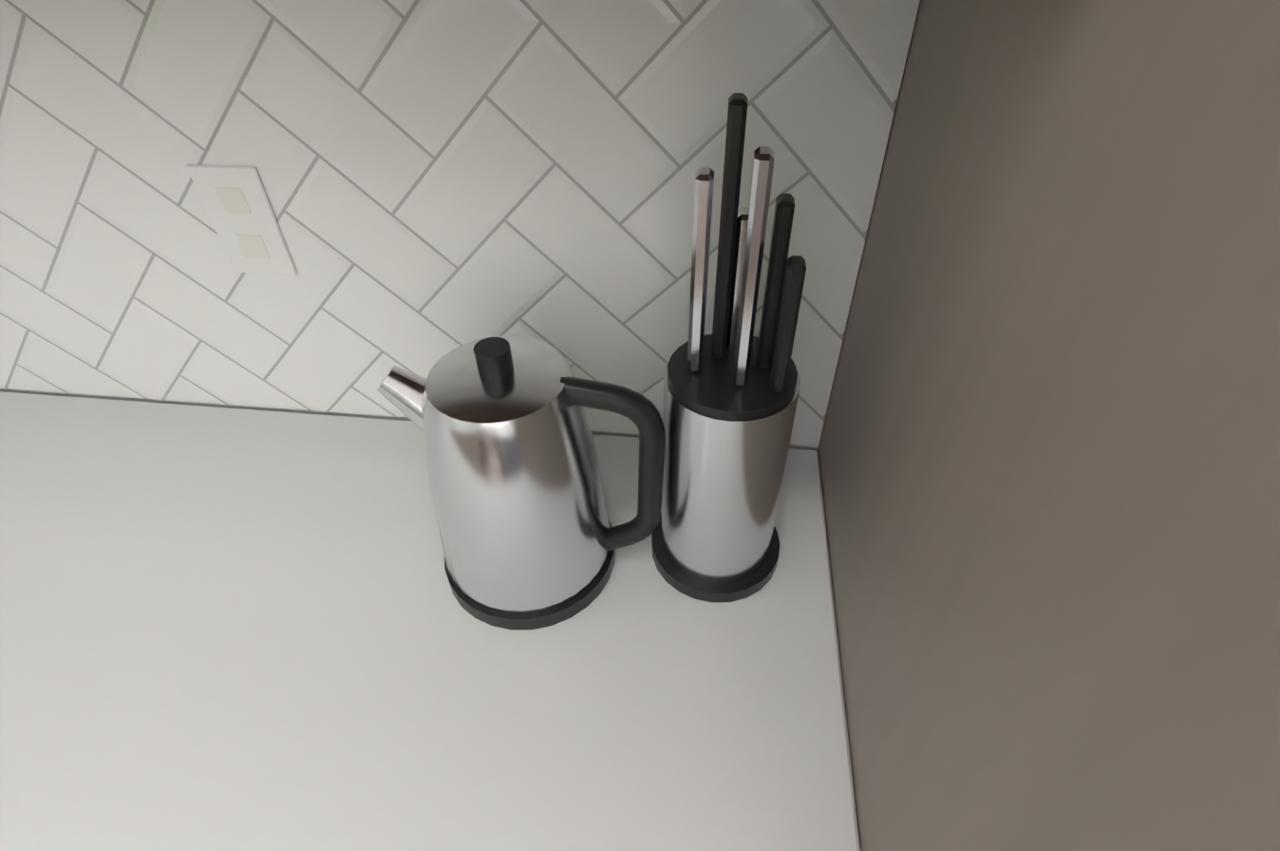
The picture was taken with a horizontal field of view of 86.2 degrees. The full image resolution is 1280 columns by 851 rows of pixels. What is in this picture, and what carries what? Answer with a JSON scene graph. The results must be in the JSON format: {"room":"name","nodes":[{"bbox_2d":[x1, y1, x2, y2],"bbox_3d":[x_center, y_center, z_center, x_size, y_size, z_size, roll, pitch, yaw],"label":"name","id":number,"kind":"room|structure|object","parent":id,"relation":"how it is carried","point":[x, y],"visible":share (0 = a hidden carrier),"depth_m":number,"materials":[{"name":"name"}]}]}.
{"room":"kitchen","nodes":[
{"label":"kitchen","id":0,"kind":"room"},
{"bbox_2d":[0,0,920,451],"bbox_3d":[2.592,-0.520,0.050,8.940,3.609,0.167,4,43,5],"label":"wall","id":1,"kind":"structure","parent":0,"point":[439,178],"depth_m":0.65,"materials":[{"name":"white tile"}]},
{"bbox_2d":[186,164,297,275],"bbox_3d":[-0.403,-0.206,0.697,0.072,0.117,0.004,4,43,5],"label":"electrical outlet","id":2,"kind":"object","parent":1,"relation":"attached to","point":[238,209],"visible":1,"depth_m":0.69,"materials":[{"name":"white plastic"}]},
{"bbox_3d":[2.148,3.528,-1.632,8.940,0.100,8.160,4,43,5],"label":"floor","id":3,"kind":"structure","parent":0,"visible":0},
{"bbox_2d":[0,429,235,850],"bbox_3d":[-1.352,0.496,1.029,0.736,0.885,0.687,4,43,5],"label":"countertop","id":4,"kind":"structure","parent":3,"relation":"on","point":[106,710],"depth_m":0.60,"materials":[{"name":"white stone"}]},
{"bbox_2d":[376,335,665,629],"bbox_3d":[-0.096,0.038,0.611,0.238,0.262,0.170,4,43,5],"label":"kettle","id":5,"kind":"object","parent":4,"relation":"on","point":[532,537],"visible":0.98,"depth_m":0.55,"materials":[{"name":"silver metal"}]},
{"bbox_2d":[651,93,806,602],"bbox_3d":[0.074,-0.033,0.560,0.130,0.432,0.130,4,43,5],"label":"knife block","id":6,"kind":"object","parent":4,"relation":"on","point":[731,386],"visible":1,"depth_m":0.53,"materials":[{"name":"silver metal"}]},
{"bbox_2d":[817,0,1279,850],"bbox_3d":[0.938,0.169,0.329,1.682,2.255,0.742,4,43,5],"label":"surround","id":7,"kind":"object","parent":3,"relation":"on","point":[1049,454],"visible":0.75,"depth_m":0.26,"materials":[{"name":"beige wood"}]}
]}

